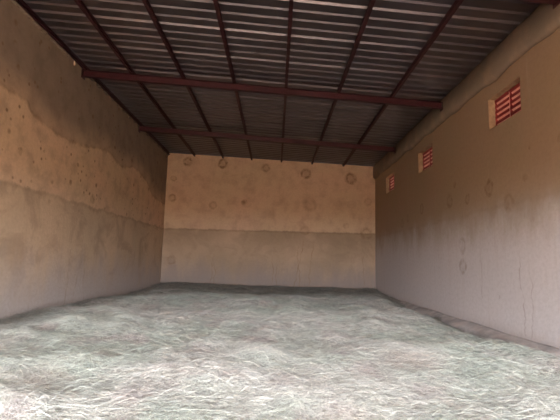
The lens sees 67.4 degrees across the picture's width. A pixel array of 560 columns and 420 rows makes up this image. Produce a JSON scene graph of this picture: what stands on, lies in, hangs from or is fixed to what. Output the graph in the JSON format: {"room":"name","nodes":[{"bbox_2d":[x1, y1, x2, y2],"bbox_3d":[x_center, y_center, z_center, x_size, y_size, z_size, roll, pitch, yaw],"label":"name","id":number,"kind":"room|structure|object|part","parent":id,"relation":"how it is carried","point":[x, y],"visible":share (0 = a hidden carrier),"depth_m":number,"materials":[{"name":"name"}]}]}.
{"room":"farm building","nodes":[
{"label":"farm building","id":0,"kind":"room"},
{"bbox_2d":[0,0,167,320],"bbox_3d":[-4.638,-0.673,6.984,0.200,5.810,19.800,2,-7,0],"label":"wall","id":1,"kind":"structure","parent":0,"point":[83,191],"depth_m":8.88,"materials":[{"name":"paint"}]},
{"bbox_2d":[11,0,168,155],"bbox_3d":[-4.469,-3.124,9.747,0.088,0.048,14.710,2,-7,0],"label":"trim","id":2,"kind":"structure","parent":1,"relation":"attached to","point":[41,29],"depth_m":8.38,"materials":[{"name":"brown metal"}]},
{"bbox_2d":[81,69,442,111],"bbox_3d":[-0.309,-2.780,9.815,8.398,0.535,0.160,2,-7,-4],"label":"rafter","id":3,"kind":"object","parent":1,"relation":"attached to","point":[94,74],"visible":1,"depth_m":9.80,"materials":[{"name":"red paint"}]},
{"bbox_2d":[160,153,374,288],"bbox_3d":[-0.410,0.667,16.942,8.880,5.818,0.200,2,-7,0],"label":"wall","id":4,"kind":"structure","parent":0,"point":[230,220],"depth_m":16.86,"materials":[{"name":"paint"}]},
{"bbox_2d":[23,0,540,166],"bbox_3d":[0.469,-3.228,7.505,10.884,0.475,21.645,2,-7,0],"label":"ceiling","id":5,"kind":"structure","parent":0,"point":[324,33],"depth_m":8.58,"materials":[{"name":"metal"}]},
{"bbox_2d":[15,0,169,154],"bbox_3d":[-4.414,-3.508,7.340,0.064,0.088,19.785,2,-7,0],"label":"steel purlin","id":6,"kind":"object","parent":5,"relation":"attached to","point":[35,17],"visible":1,"depth_m":9.04,"materials":[{"name":"red paint"}]},
{"bbox_2d":[74,0,195,156],"bbox_3d":[-3.365,-3.438,7.343,0.064,0.088,19.785,2,-7,0],"label":"steel purlin","id":7,"kind":"object","parent":5,"relation":"attached to","point":[79,3],"visible":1,"depth_m":8.88,"materials":[{"name":"red paint"}]},
{"bbox_2d":[142,0,223,157],"bbox_3d":[-2.207,-3.360,7.346,0.064,0.088,19.785,2,-7,0],"label":"steel purlin","id":8,"kind":"object","parent":5,"relation":"attached to","point":[146,3],"visible":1,"depth_m":8.72,"materials":[{"name":"red paint"}]},
{"bbox_2d":[213,0,252,159],"bbox_3d":[-1.039,-3.282,7.349,0.064,0.088,19.785,2,-7,0],"label":"steel purlin","id":9,"kind":"object","parent":5,"relation":"attached to","point":[216,3],"visible":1,"depth_m":8.57,"materials":[{"name":"red paint"}]},
{"bbox_2d":[281,0,292,161],"bbox_3d":[0.170,-3.201,7.353,0.064,0.088,19.785,2,-7,0],"label":"steel purlin","id":10,"kind":"object","parent":5,"relation":"attached to","point":[290,14],"visible":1,"depth_m":8.40,"materials":[{"name":"red paint"}]},
{"bbox_2d":[311,0,375,163],"bbox_3d":[1.418,-3.118,7.356,0.064,0.088,19.785,2,-7,0],"label":"steel purlin","id":11,"kind":"object","parent":5,"relation":"attached to","point":[371,2],"visible":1,"depth_m":8.31,"materials":[{"name":"red paint"}]},
{"bbox_2d":[342,0,463,166],"bbox_3d":[2.696,-3.032,7.360,0.064,0.088,19.785,2,-7,0],"label":"steel purlin","id":12,"kind":"object","parent":5,"relation":"attached to","point":[457,3],"visible":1,"depth_m":8.17,"materials":[{"name":"red paint"}]},
{"bbox_2d":[375,27,559,348],"bbox_3d":[4.034,-0.269,7.031,0.200,5.471,19.800,2,-7,0],"label":"wall","id":13,"kind":"structure","parent":0,"point":[473,235],"depth_m":7.94,"materials":[{"name":"paint"}]},
{"bbox_2d":[138,126,394,153],"bbox_3d":[-0.353,-2.292,13.765,8.398,0.535,0.160,2,-7,-4],"label":"rafter","id":14,"kind":"object","parent":13,"relation":"attached to","point":[141,128],"visible":0.94,"depth_m":13.75,"materials":[{"name":"red paint"}]},
{"bbox_2d":[389,175,393,190],"bbox_3d":[4.038,-0.953,14.850,0.076,0.586,1.046,2,-7,0],"label":"air vent","id":15,"kind":"object","parent":13,"relation":"in","point":[391,179],"visible":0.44,"depth_m":15.08,"materials":[{"name":"red metal"}]},
{"bbox_2d":[423,147,432,170],"bbox_3d":[4.077,-1.382,11.376,0.076,0.586,1.046,2,-7,0],"label":"air vent","id":16,"kind":"object","parent":13,"relation":"in","point":[427,156],"visible":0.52,"depth_m":11.53,"materials":[{"name":"red metal"}]},
{"bbox_3d":[4.078,-1.349,11.629,0.068,0.532,0.470,2,-7,0],"label":"louvre panel","id":17,"kind":"part","parent":16,"relation":"part of","materials":[{"name":"red paint"}]},
{"bbox_2d":[373,3,559,178],"bbox_3d":[3.949,-2.707,7.331,0.118,0.550,19.800,2,-7,0],"label":"beam","id":18,"kind":"structure","parent":13,"relation":"attached to","point":[544,20],"depth_m":7.96,"materials":[{"name":"paint"}]},
{"bbox_2d":[396,299,559,357],"bbox_3d":[3.680,2.478,8.698,0.354,0.412,15.790,2,-7,0],"label":"trim","id":19,"kind":"structure","parent":13,"relation":"attached to","point":[466,326],"depth_m":7.82,"materials":[{"name":"paint"}]},
{"bbox_2d":[495,82,520,125],"bbox_3d":[4.120,-1.865,7.471,0.076,0.586,1.036,2,-7,0],"label":"air vent","id":20,"kind":"object","parent":13,"relation":"in","point":[507,105],"visible":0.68,"depth_m":7.54,"materials":[{"name":"red metal"}]},
{"bbox_3d":[4.121,-1.832,7.721,0.068,0.532,0.465,2,-7,0],"label":"louvre panel","id":21,"kind":"part","parent":20,"relation":"part of","materials":[{"name":"red paint"}]},
{"bbox_3d":[4.127,-1.894,7.220,0.068,0.532,0.465,2,-7,0],"label":"louvre panel","id":22,"kind":"part","parent":20,"relation":"part of","materials":[{"name":"red paint"}]},
{"bbox_2d":[516,0,559,8],"bbox_3d":[-0.263,-3.289,5.697,8.398,0.535,0.160,2,-7,-4],"label":"rafter","id":23,"kind":"object","parent":13,"relation":"attached to","point":[555,3],"visible":1,"depth_m":5.94,"materials":[{"name":"red paint"}]},
{"bbox_3d":[3.910,-2.981,5.937,0.012,0.200,0.160,2,-7,0],"label":"plate","id":24,"kind":"part","parent":23,"relation":"part of","materials":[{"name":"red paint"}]},
{"bbox_3d":[-0.378,2.426,6.649,8.880,0.200,20.200,2,-7,0],"label":"floor","id":25,"kind":"structure","parent":0,"visible":0},
{"bbox_2d":[0,282,559,419],"bbox_3d":[-0.364,1.899,6.715,8.474,0.668,19.793,2,-7,0],"label":"hay","id":26,"kind":"object","parent":25,"relation":"on","point":[172,350],"visible":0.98,"depth_m":4.29}
]}

